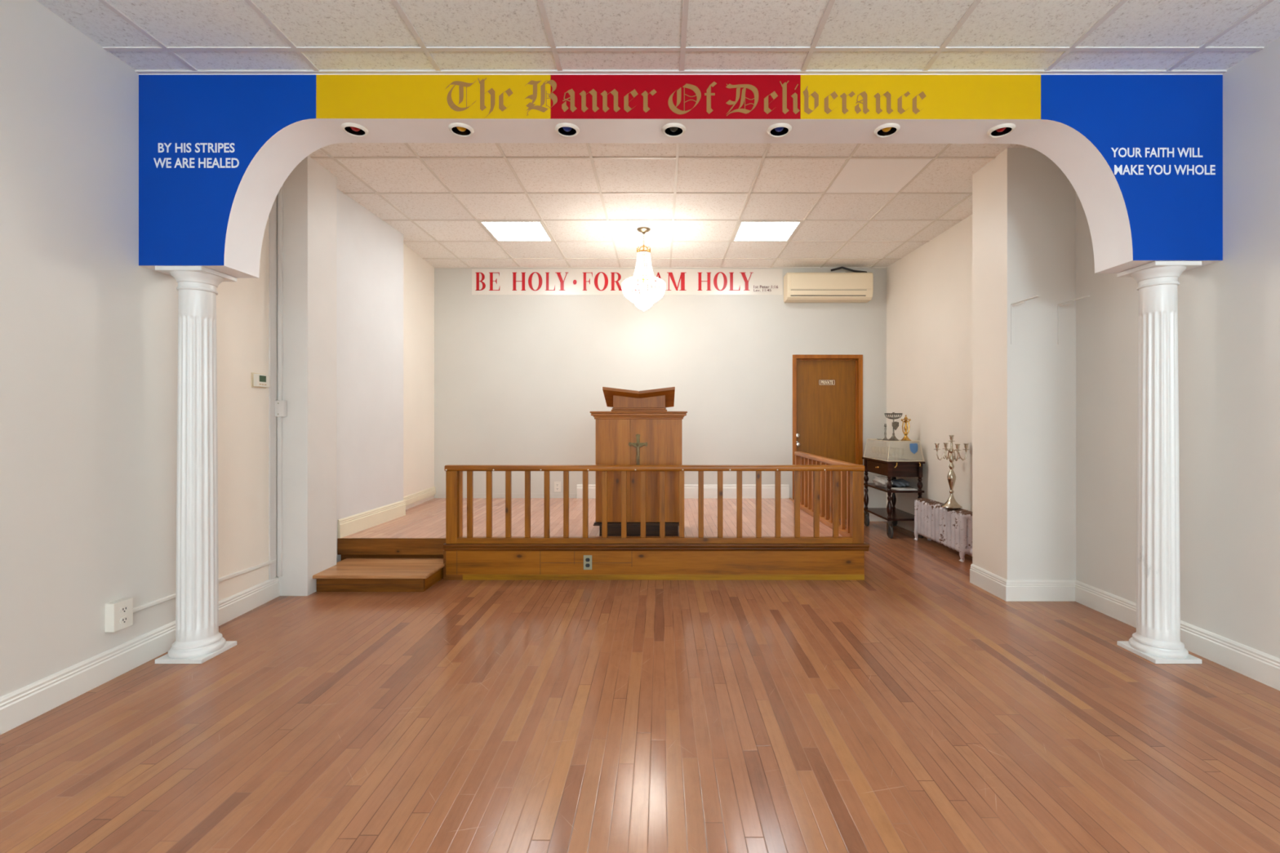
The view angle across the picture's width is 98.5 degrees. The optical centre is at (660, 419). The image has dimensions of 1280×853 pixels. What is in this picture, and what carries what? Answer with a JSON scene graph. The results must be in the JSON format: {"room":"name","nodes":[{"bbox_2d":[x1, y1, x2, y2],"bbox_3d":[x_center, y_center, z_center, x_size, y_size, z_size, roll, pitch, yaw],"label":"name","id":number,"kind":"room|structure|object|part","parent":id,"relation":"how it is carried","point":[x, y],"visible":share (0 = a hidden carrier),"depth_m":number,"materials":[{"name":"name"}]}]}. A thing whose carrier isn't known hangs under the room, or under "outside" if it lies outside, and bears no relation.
{"room":"house of worship","nodes":[
{"label":"house of worship","id":0,"kind":"room"},
{"bbox_2d":[0,0,178,697],"bbox_3d":[-2.696,-0.391,-0.475,0.807,3.250,7.250,0,0,0],"label":"wall","id":1,"kind":"structure","parent":0,"point":[89,333],"depth_m":2.47,"materials":[{"name":"paint"}]},
{"bbox_2d":[105,597,133,632],"bbox_3d":[-2.606,0.938,2.655,0.049,0.135,0.095,0,0,0],"label":"wall outlet","id":2,"kind":"object","parent":1,"relation":"attached to","point":[118,613],"visible":1,"depth_m":2.63,"materials":[{"name":"white plastic"}]},
{"bbox_2d":[120,604,128,613],"bbox_3d":[-2.584,0.912,2.655,0.003,0.033,0.041,0,0,0],"label":"socket","id":3,"kind":"object","parent":2,"relation":"attached to","point":[123,608],"depth_m":2.65,"materials":[{"name":"white"}]},
{"bbox_2d":[120,615,128,624],"bbox_3d":[-2.584,0.964,2.655,0.003,0.033,0.041,0,0,0],"label":"socket","id":4,"kind":"object","parent":2,"relation":"attached to","point":[123,619],"depth_m":2.65,"materials":[{"name":"white"}]},
{"bbox_2d":[0,576,279,734],"bbox_3d":[-2.484,1.164,-0.067,0.020,0.140,7.875,0,0,-3],"label":"baseboard","id":5,"kind":"structure","parent":1,"relation":"attached to","point":[18,707],"depth_m":2.57,"materials":[{"name":"paint"}]},
{"bbox_2d":[133,184,283,613],"bbox_3d":[-2.656,-0.384,3.285,0.048,2.955,1.162,0,0,-1],"label":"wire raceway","id":6,"kind":"object","parent":1,"relation":"attached to","point":[280,195],"visible":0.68,"depth_m":3.85,"materials":[{"name":"paint"}]},
{"bbox_2d":[275,400,287,417],"bbox_3d":[-2.655,-0.079,3.846,0.076,0.115,0.039,0,0,0],"label":"junction box","id":7,"kind":"object","parent":6,"relation":"attached to","point":[281,406],"visible":1,"depth_m":3.83,"materials":[{"name":"paint"}]},
{"bbox_2d":[216,196,276,601],"bbox_3d":[-2.878,-0.391,3.525,0.445,3.250,0.750,0,0,0],"label":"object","id":8,"kind":"structure","parent":0,"point":[242,304],"depth_m":3.54,"materials":[{"name":"beige paint"}]},
{"bbox_2d":[251,372,269,388],"bbox_3d":[-2.665,-0.263,3.672,0.040,0.097,0.135,0,0,0],"label":"thermostat","id":9,"kind":"object","parent":8,"relation":"attached to","point":[258,380],"visible":1,"depth_m":3.65,"materials":[{"name":"beige plastic"}]},
{"bbox_2d":[268,198,275,579],"bbox_3d":[-2.685,-0.384,3.810,0.016,2.955,0.060,0,0,0],"label":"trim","id":10,"kind":"structure","parent":8,"relation":"attached to","point":[272,217],"depth_m":3.80,"materials":[{"name":"paint"}]},
{"bbox_2d":[276,155,336,595],"bbox_3d":[-2.788,-0.391,4.043,0.625,3.250,0.355,0,0,0],"label":"wall pier","id":11,"kind":"object","parent":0,"point":[309,190],"visible":0.29,"depth_m":3.88,"materials":[{"name":"paint"}]},
{"bbox_2d":[336,188,403,562],"bbox_3d":[-2.840,-0.391,4.875,0.520,3.250,1.310,0,0,0],"label":"wall","id":12,"kind":"structure","parent":0,"point":[370,251],"depth_m":4.89,"materials":[{"name":"white paint"}]},
{"bbox_2d":[337,500,405,537],"bbox_3d":[-2.580,0.879,4.985,0.022,0.150,1.090,0,0,1],"label":"baseboard","id":13,"kind":"structure","parent":12,"relation":"attached to","point":[353,524],"depth_m":4.88,"materials":[{"name":"beige paint"}]},
{"bbox_2d":[403,243,434,509],"bbox_3d":[-2.895,-0.391,6.130,0.410,3.250,1.200,0,0,0],"label":"wall","id":14,"kind":"structure","parent":0,"point":[418,273],"depth_m":6.21,"materials":[{"name":"beige paint"}]},
{"bbox_2d":[403,486,435,506],"bbox_3d":[-2.717,0.859,6.130,0.018,0.100,1.202,0,0,-3],"label":"baseboard","id":15,"kind":"structure","parent":14,"relation":"attached to","point":[417,496],"depth_m":6.21,"materials":[{"name":"beige paint"}]},
{"bbox_2d":[0,519,1279,852],"bbox_3d":[0.000,1.284,1.550,6.600,0.100,11.300,0,0,0],"label":"floor","id":16,"kind":"structure","parent":0,"point":[910,706],"depth_m":2.16,"materials":[{"name":"brown wood"}]},
{"bbox_2d":[155,266,236,663],"bbox_3d":[-2.440,0.227,2.905,0.236,2.014,0.236,0,0,0],"label":"column","id":17,"kind":"structure","parent":16,"relation":"on","point":[198,639],"depth_m":2.85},
{"bbox_2d":[312,558,444,591],"bbox_3d":[-2.092,1.171,4.173,0.855,0.127,0.506,0,0,0],"label":"step","id":18,"kind":"structure","parent":16,"relation":"on","point":[348,575],"depth_m":3.98,"materials":[{"name":"brown wood"}]},
{"bbox_3d":[-1.712,1.183,4.202,0.025,0.102,0.444,0,0,0],"label":"panel","id":19,"kind":"part","parent":18,"relation":"part of","materials":[{"name":"brown wood"}]},
{"bbox_2d":[337,497,869,580],"bbox_3d":[-0.580,1.093,5.475,4.360,0.281,2.510,0,0,0],"label":"platform","id":20,"kind":"object","parent":16,"relation":"on","point":[420,533],"visible":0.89,"depth_m":4.25,"materials":[{"name":"brown wood"}]},
{"bbox_2d":[583,555,591,569],"bbox_3d":[-0.561,1.099,4.246,0.066,0.112,0.008,0,0,0],"label":"outlet","id":21,"kind":"object","parent":20,"relation":"attached to","point":[587,558],"visible":1,"depth_m":4.25,"materials":[{"name":"grey metal"}]},
{"bbox_2d":[590,386,687,536],"bbox_3d":[-0.178,0.342,4.725,0.790,1.224,0.534,0,0,0],"label":"pulpit","id":22,"kind":"object","parent":20,"relation":"on","point":[644,413],"visible":0.91,"depth_m":4.50,"materials":[{"name":"brown wood"}]},
{"bbox_3d":[-0.178,0.851,4.725,0.742,0.023,0.486,0,0,0],"label":"moulding","id":23,"kind":"part","parent":22,"relation":"part of","materials":[{"name":"brown wood"}]},
{"bbox_2d":[628,434,647,464],"bbox_3d":[-0.184,0.260,4.481,0.156,0.292,0.037,0,0,0],"label":"crucifix","id":24,"kind":"object","parent":22,"relation":"attached to","point":[637,444],"visible":0.88,"depth_m":4.49,"materials":[{"name":"brown metal"}]},
{"bbox_3d":[-0.178,-0.038,4.725,0.790,0.064,0.534,0,0,0],"label":"cornice","id":25,"kind":"part","parent":22,"relation":"part of","materials":[{"name":"brown wood"}]},
{"bbox_3d":[-0.178,-0.086,4.745,0.464,0.032,0.370,0,0,0],"label":"desk moulding","id":26,"kind":"part","parent":22,"relation":"part of","materials":[{"name":"brown wood"}]},
{"bbox_2d":[444,451,864,543],"bbox_3d":[-0.046,0.651,5.181,3.223,0.602,1.918,0,0,0],"label":"altar rail","id":27,"kind":"object","parent":20,"relation":"on","point":[853,533],"visible":1,"depth_m":4.25,"materials":[{"name":"brown wood"}]},
{"bbox_3d":[-1.611,0.673,4.275,0.084,0.558,0.066,0,0,0],"label":"post","id":28,"kind":"part","parent":27,"relation":"part of","materials":[{"name":"brown wood"}]},
{"bbox_3d":[-1.554,0.652,4.291,0.022,0.516,0.022,0,0,0],"label":"post","id":29,"kind":"part","parent":27,"relation":"part of","materials":[{"name":"brown wood"}]},
{"bbox_3d":[-0.046,0.372,4.269,3.223,0.044,0.082,0,0,0],"label":"handrail","id":30,"kind":"part","parent":27,"relation":"part of","materials":[{"name":"brown wood"}]},
{"bbox_3d":[-0.045,0.931,4.272,3.220,0.042,0.055,0,0,0],"label":"rail","id":31,"kind":"part","parent":27,"relation":"part of","materials":[{"name":"brown wood"}]},
{"bbox_3d":[1.521,0.653,6.112,0.048,0.518,0.045,0,0,0],"label":"post","id":32,"kind":"part","parent":27,"relation":"part of","materials":[{"name":"brown wood"}]},
{"bbox_3d":[1.526,0.372,5.225,0.072,0.044,1.830,0,0,0],"label":"handrail","id":33,"kind":"part","parent":27,"relation":"part of","materials":[{"name":"brown wood"}]},
{"bbox_3d":[1.528,0.932,5.220,0.065,0.040,1.840,0,0,0],"label":"rail","id":34,"kind":"part","parent":27,"relation":"part of","materials":[{"name":"brown wood"}]},
{"bbox_3d":[1.522,0.673,4.275,0.087,0.558,0.066,0,0,0],"label":"post","id":35,"kind":"part","parent":27,"relation":"part of","materials":[{"name":"brown wood"}]},
{"bbox_3d":[-0.033,0.982,4.245,3.265,0.057,0.050,0,0,0],"label":"ledge moulding","id":36,"kind":"part","parent":20,"relation":"part of","materials":[{"name":"brown wood"}]},
{"bbox_2d":[862,457,924,537],"bbox_3d":[2.555,0.834,6.080,0.396,0.799,0.778,0,0,0],"label":"trolley","id":37,"kind":"object","parent":16,"relation":"on","point":[895,467],"visible":0.85,"depth_m":5.84,"materials":[{"name":"brown wood"}]},
{"bbox_3d":[2.395,0.743,6.420,0.054,0.573,0.053,0,0,0],"label":"leg","id":38,"kind":"part","parent":37,"relation":"part of","materials":[{"name":"brown wood"}]},
{"bbox_3d":[2.397,0.525,6.095,0.020,0.122,0.570,0,0,0],"label":"drawer","id":39,"kind":"part","parent":37,"relation":"part of","materials":[{"name":"brown wood"}]},
{"bbox_2d":[872,475,893,487],"bbox_3d":[2.463,0.676,6.136,0.163,0.121,0.389,0,0,0],"label":"plastic bag","id":40,"kind":"object","parent":37,"relation":"on","point":[881,481],"visible":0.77,"depth_m":6.06,"materials":[{"name":"grey"}]},
{"bbox_2d":[863,507,914,520],"bbox_3d":[2.555,1.040,6.095,0.384,0.022,0.714,0,0,0],"label":"shelf","id":41,"kind":"object","parent":37,"relation":"attached to","point":[897,514],"depth_m":6.04,"materials":[{"name":"brown wood"}]},
{"bbox_3d":[2.395,0.743,5.770,0.054,0.573,0.053,0,0,0],"label":"leg","id":42,"kind":"part","parent":37,"relation":"part of","materials":[{"name":"brown wood"}]},
{"bbox_2d":[863,439,924,461],"bbox_3d":[2.558,0.327,6.090,0.383,0.214,0.686,0,0,0],"label":"display cover","id":43,"kind":"object","parent":37,"relation":"on","point":[913,447],"visible":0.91,"depth_m":5.78,"materials":[{"name":"beige plastic"}]},
{"bbox_2d":[882,423,888,439],"bbox_3d":[2.455,0.132,6.020,0.068,0.180,0.067,0,0,0],"label":"candlestick","id":44,"kind":"object","parent":43,"relation":"on","point":[885,424],"visible":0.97,"depth_m":6.01,"materials":[{"name":"silver metal"}]},
{"bbox_2d":[884,412,902,440],"bbox_3d":[2.505,0.070,5.930,0.186,0.304,0.108,0,0,19],"label":"menorah","id":45,"kind":"object","parent":43,"relation":"on","point":[895,424],"visible":1,"depth_m":5.92,"materials":[{"name":"silver metal"}]},
{"bbox_2d":[900,414,911,440],"bbox_3d":[2.625,0.084,5.900,0.106,0.276,0.104,0,0,0],"label":"lamp stand","id":46,"kind":"object","parent":43,"relation":"on","point":[905,437],"visible":1,"depth_m":5.89,"materials":[{"name":"gold metal"}]},
{"bbox_3d":[2.625,0.076,5.900,0.048,0.180,0.047,0,0,0],"label":"stem","id":47,"kind":"part","parent":46,"relation":"part of","materials":[{"name":"gold metal"}]},
{"bbox_2d":[863,483,924,493],"bbox_3d":[2.555,0.748,6.095,0.384,0.022,0.714,0,0,0],"label":"shelf","id":48,"kind":"object","parent":37,"relation":"attached to","point":[888,490],"depth_m":5.78,"materials":[{"name":"brown wood"}]},
{"bbox_3d":[2.715,0.743,6.420,0.054,0.573,0.053,0,0,0],"label":"leg","id":49,"kind":"part","parent":37,"relation":"part of","materials":[{"name":"brown wood"}]},
{"bbox_2d":[891,478,910,487],"bbox_3d":[2.648,0.694,6.125,0.186,0.085,0.290,0,0,0],"label":"folded cloth","id":50,"kind":"object","parent":37,"relation":"on","point":[901,482],"visible":0.9,"depth_m":6.04,"materials":[{"name":"grey fabric"}]},
{"bbox_2d":[891,487,917,490],"bbox_3d":[2.575,0.731,5.828,0.220,0.012,0.155,0,0,0],"label":"paper stack","id":51,"kind":"object","parent":37,"relation":"on","point":[894,488],"visible":0.9,"depth_m":5.81,"materials":[{"name":"white"}]},
{"bbox_3d":[2.715,0.743,5.770,0.054,0.573,0.053,0,0,0],"label":"leg","id":52,"kind":"part","parent":37,"relation":"part of","materials":[{"name":"brown wood"}]},
{"bbox_2d":[913,497,972,562],"bbox_3d":[2.690,1.020,5.173,0.179,0.447,1.041,0,0,0],"label":"radiator","id":53,"kind":"object","parent":16,"relation":"on","point":[952,528],"visible":0.95,"depth_m":5.07,"materials":[{"name":"paint"}]},
{"bbox_2d":[933,435,969,508],"bbox_3d":[2.650,0.467,5.020,0.236,0.655,0.236,0,0,-39],"label":"candelabrum","id":54,"kind":"object","parent":53,"relation":"on","point":[951,503],"visible":1,"depth_m":5.00,"materials":[{"name":"silver metal"}]},
{"bbox_2d":[933,443,940,451],"bbox_3d":[2.525,0.252,5.033,0.058,0.075,0.057,0,0,0],"label":"candle cup","id":55,"kind":"object","parent":54,"relation":"on","point":[936,444],"depth_m":5.02,"materials":[{"name":"silver metal"}]},
{"bbox_3d":[2.582,0.317,5.026,0.124,0.107,0.024,0,0,0],"label":"arm","id":56,"kind":"part","parent":54,"relation":"part of","materials":[{"name":"silver metal"}]},
{"bbox_2d":[942,442,949,450],"bbox_3d":[2.663,0.252,5.145,0.058,0.075,0.057,0,0,0],"label":"candle cup","id":57,"kind":"object","parent":54,"relation":"on","point":[945,444],"depth_m":5.13,"materials":[{"name":"silver metal"}]},
{"bbox_3d":[2.650,0.440,5.020,0.072,0.460,0.072,0,0,0],"label":"stem","id":58,"kind":"part","parent":54,"relation":"part of","materials":[{"name":"silver metal"}]},
{"bbox_2d":[947,435,955,443],"bbox_3d":[2.650,0.177,5.020,0.058,0.075,0.057,0,0,0],"label":"candle cup","id":59,"kind":"object","parent":54,"relation":"on","point":[951,436],"depth_m":5.01,"materials":[{"name":"silver metal"}]},
{"bbox_3d":[2.643,0.317,4.951,0.014,0.107,0.124,0,0,5],"label":"arm","id":60,"kind":"part","parent":54,"relation":"part of","materials":[{"name":"silver metal"}]},
{"bbox_2d":[954,444,960,452],"bbox_3d":[2.637,0.252,4.895,0.058,0.075,0.057,0,0,0],"label":"candle cup","id":61,"kind":"object","parent":54,"relation":"on","point":[957,445],"depth_m":4.88,"materials":[{"name":"silver metal"}]},
{"bbox_3d":[2.719,0.317,5.012,0.124,0.107,0.014,0,0,7],"label":"arm","id":62,"kind":"part","parent":54,"relation":"part of","materials":[{"name":"silver metal"}]},
{"bbox_2d":[962,443,969,451],"bbox_3d":[2.775,0.252,5.007,0.058,0.075,0.057,0,0,0],"label":"candle cup","id":63,"kind":"object","parent":54,"relation":"on","point":[966,445],"depth_m":5.00,"materials":[{"name":"silver metal"}]},
{"bbox_2d":[1116,261,1201,663],"bbox_3d":[2.620,0.215,2.905,0.236,2.038,0.236,0,0,0],"label":"column","id":64,"kind":"structure","parent":16,"relation":"on","point":[1156,639],"depth_m":2.85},
{"bbox_2d":[35,0,1279,74],"bbox_3d":[0.000,-1.782,-0.647,6.200,0.068,6.905,0,0,0],"label":"ceiling","id":65,"kind":"structure","parent":0,"point":[151,37],"depth_m":2.51,"materials":[{"name":"tile"}]},
{"bbox_2d":[434,268,886,507],"bbox_3d":[0.000,-0.391,6.810,6.200,3.250,0.160,0,0,0],"label":"wall","id":66,"kind":"structure","parent":0,"point":[519,379],"depth_m":6.73,"materials":[{"name":"paint"}]},
{"bbox_2d":[434,493,577,497],"bbox_3d":[-1.891,0.926,6.727,1.742,0.055,0.006,0,0,0],"label":"trim","id":67,"kind":"structure","parent":66,"relation":"attached to","point":[437,495],"depth_m":6.72,"materials":[{"name":"paint"}]},
{"bbox_2d":[554,481,560,492],"bbox_3d":[-1.259,0.816,6.725,0.080,0.125,0.010,0,0,0],"label":"wall outlet","id":68,"kind":"object","parent":66,"relation":"attached to","point":[557,484],"visible":1,"depth_m":6.72,"materials":[{"name":"white plastic"}]},
{"bbox_2d":[471,268,782,294],"bbox_3d":[-0.408,-1.684,6.727,3.792,0.317,0.007,0,0,0],"label":"banner","id":69,"kind":"object","parent":66,"relation":"attached to","point":[484,281],"visible":0.99,"depth_m":6.73,"materials":[{"name":"beige"}]},
{"bbox_2d":[577,484,789,497],"bbox_3d":[0.273,0.872,6.719,2.585,0.165,0.022,0,0,0],"label":"baseboard","id":70,"kind":"structure","parent":66,"relation":"attached to","point":[690,491],"depth_m":6.71,"materials":[{"name":"paint"}]},
{"bbox_2d":[792,354,862,519],"bbox_3d":[2.038,0.219,6.788,0.855,2.030,0.144,0,0,0],"label":"door","id":71,"kind":"structure","parent":66,"relation":"in","point":[828,420],"depth_m":6.79,"materials":[{"name":"brown wood"}]},
{"bbox_2d":[818,379,835,385],"bbox_3d":[2.048,-0.462,6.787,0.208,0.069,0.005,0,0,0],"label":"door sign","id":72,"kind":"object","parent":71,"relation":"attached to","point":[821,382],"visible":1,"depth_m":6.79,"materials":[{"name":"beige plastic"}]},
{"bbox_2d":[783,266,873,302],"bbox_3d":[2.022,-1.633,6.620,1.044,0.413,0.221,0,0,0],"label":"air conditioner","id":73,"kind":"object","parent":66,"relation":"attached to","point":[857,286],"visible":1,"depth_m":6.52,"materials":[{"name":"beige plastic"}]},
{"bbox_3d":[2.015,-1.633,6.517,0.960,0.177,0.016,0,0,0],"label":"panel","id":74,"kind":"part","parent":73,"relation":"part of","materials":[{"name":"beige plastic"}]},
{"bbox_2d":[863,510,887,521],"bbox_3d":[2.613,1.164,6.720,0.286,0.140,0.020,0,0,0],"label":"baseboard","id":75,"kind":"structure","parent":66,"relation":"attached to","point":[873,517],"depth_m":6.71,"materials":[{"name":"paint"}]},
{"bbox_2d":[308,142,1030,268],"bbox_3d":[0.000,-1.887,4.920,6.200,0.068,3.820,0,0,0],"label":"ceiling","id":76,"kind":"structure","parent":0,"point":[858,206],"depth_m":4.60,"materials":[{"name":"tile"}]},
{"bbox_2d":[478,221,553,241],"bbox_3d":[-1.407,-1.857,5.435,0.586,0.008,0.586,0,0,0],"label":"recessed light","id":77,"kind":"object","parent":76,"relation":"in","point":[501,231],"visible":1,"depth_m":5.43,"materials":[{"name":"white plastic"}]},
{"bbox_2d":[622,226,665,311],"bbox_3d":[-0.165,-1.463,5.380,0.432,0.796,0.429,0,0,-12],"label":"chandelier","id":78,"kind":"object","parent":76,"relation":"hanging from","point":[643,230],"visible":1,"depth_m":5.33,"materials":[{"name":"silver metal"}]},
{"bbox_3d":[-0.165,-1.369,5.380,0.312,0.014,0.312,0,0,0],"label":"ring frame","id":79,"kind":"part","parent":78,"relation":"part of","materials":[{"name":"gold metal"}]},
{"bbox_3d":[-0.165,-1.448,5.380,0.136,0.525,0.140,0,0,0],"label":"crown","id":80,"kind":"part","parent":78,"relation":"part of","materials":[{"name":"gold metal"}]},
{"bbox_2d":[732,221,802,241],"bbox_3d":[1.033,-1.857,5.435,0.586,0.008,0.586,0,0,0],"label":"recessed light","id":81,"kind":"object","parent":76,"relation":"in","point":[746,231],"visible":1,"depth_m":5.43,"materials":[{"name":"white plastic"}]},
{"bbox_2d":[138,74,1222,278],"bbox_3d":[0.102,-1.373,2.906,5.517,1.186,0.247,0,0,0],"label":"archway","id":82,"kind":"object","parent":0,"point":[1141,155],"depth_m":2.79,"materials":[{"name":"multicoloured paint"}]},
{"bbox_2d":[341,122,368,136],"bbox_3d":[-1.599,-1.571,2.885,0.128,0.124,0.128,0,0,0],"label":"recessed light","id":83,"kind":"object","parent":82,"relation":"in","point":[353,129],"visible":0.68,"depth_m":2.88,"materials":[{"name":"white plastic"}]},
{"bbox_2d":[448,122,474,137],"bbox_3d":[-1.043,-1.570,2.885,0.128,0.124,0.128,0,0,0],"label":"recessed light","id":84,"kind":"object","parent":82,"relation":"in","point":[459,129],"visible":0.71,"depth_m":2.89,"materials":[{"name":"white plastic"}]},
{"bbox_2d":[555,122,579,137],"bbox_3d":[-0.489,-1.569,2.885,0.128,0.124,0.128,0,0,0],"label":"recessed light","id":85,"kind":"object","parent":82,"relation":"in","point":[564,129],"visible":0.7,"depth_m":2.88,"materials":[{"name":"white plastic"}]},
{"bbox_2d":[661,122,685,137],"bbox_3d":[0.069,-1.569,2.885,0.128,0.124,0.128,0,0,0],"label":"recessed light","id":86,"kind":"object","parent":82,"relation":"in","point":[672,130],"visible":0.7,"depth_m":2.89,"materials":[{"name":"white plastic"}]},
{"bbox_2d":[767,123,791,137],"bbox_3d":[0.622,-1.568,2.885,0.128,0.124,0.128,0,0,0],"label":"recessed light","id":87,"kind":"object","parent":82,"relation":"in","point":[778,130],"visible":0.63,"depth_m":2.89,"materials":[{"name":"white plastic"}]},
{"bbox_2d":[873,123,900,137],"bbox_3d":[1.184,-1.568,2.885,0.128,0.124,0.128,0,0,0],"label":"recessed light","id":88,"kind":"object","parent":82,"relation":"in","point":[886,130],"visible":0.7,"depth_m":2.89,"materials":[{"name":"white plastic"}]},
{"bbox_2d":[986,123,1015,137],"bbox_3d":[1.783,-1.567,2.885,0.128,0.124,0.128,0,0,0],"label":"recessed light","id":89,"kind":"object","parent":82,"relation":"in","point":[1002,130],"visible":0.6,"depth_m":2.88,"materials":[{"name":"white plastic"}]},
{"bbox_2d":[886,213,972,556],"bbox_3d":[2.928,-0.391,5.460,0.344,3.250,2.540,0,0,0],"label":"wall","id":90,"kind":"structure","parent":0,"point":[929,289],"depth_m":5.65,"materials":[{"name":"beige paint"}]},
{"bbox_2d":[972,147,1075,579],"bbox_3d":[2.735,-0.391,3.980,0.730,3.250,0.420,0,0,0],"label":"wall pier","id":91,"kind":"object","parent":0,"point":[1024,205],"visible":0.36,"depth_m":3.77,"materials":[{"name":"paint"}]},
{"bbox_2d":[1010,295,1039,344],"bbox_3d":[2.404,-0.654,3.640,0.020,0.276,0.260,0,0,0],"label":"shelf bracket","id":92,"kind":"object","parent":91,"relation":"attached to","point":[1023,301],"visible":1,"depth_m":3.76,"materials":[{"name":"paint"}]},
{"bbox_3d":[2.404,-0.654,3.767,0.020,0.275,0.006,0,0,0],"label":"wall arm","id":93,"kind":"part","parent":92,"relation":"part of","materials":[{"name":"paint"}]},
{"bbox_3d":[2.404,-0.789,3.640,0.020,0.006,0.260,0,0,0],"label":"shelf arm","id":94,"kind":"part","parent":92,"relation":"part of","materials":[{"name":"paint"}]},
{"bbox_2d":[1057,295,1089,344],"bbox_3d":[2.725,-0.654,3.640,0.020,0.276,0.260,0,0,0],"label":"shelf bracket","id":95,"kind":"object","parent":91,"relation":"attached to","point":[1060,304],"visible":1,"depth_m":3.76,"materials":[{"name":"paint"}]},
{"bbox_3d":[2.725,-0.654,3.767,0.020,0.275,0.006,0,0,0],"label":"wall arm","id":96,"kind":"part","parent":95,"relation":"part of","materials":[{"name":"paint"}]},
{"bbox_3d":[2.725,-0.789,3.640,0.020,0.006,0.260,0,0,0],"label":"shelf arm","id":97,"kind":"part","parent":95,"relation":"part of","materials":[{"name":"paint"}]},
{"bbox_2d":[1075,37,1279,658],"bbox_3d":[2.970,-0.391,-0.160,0.260,3.250,7.880,0,0,0],"label":"wall","id":98,"kind":"structure","parent":0,"point":[1228,308],"depth_m":2.81,"materials":[{"name":"paint"}]},
{"bbox_2d":[969,564,1279,690],"bbox_3d":[2.595,1.164,0.095,0.490,0.140,8.190,0,0,0],"label":"baseboard","id":99,"kind":"structure","parent":98,"relation":"attached to","point":[1264,668],"depth_m":3.38,"materials":[{"name":"paint"}]}
]}

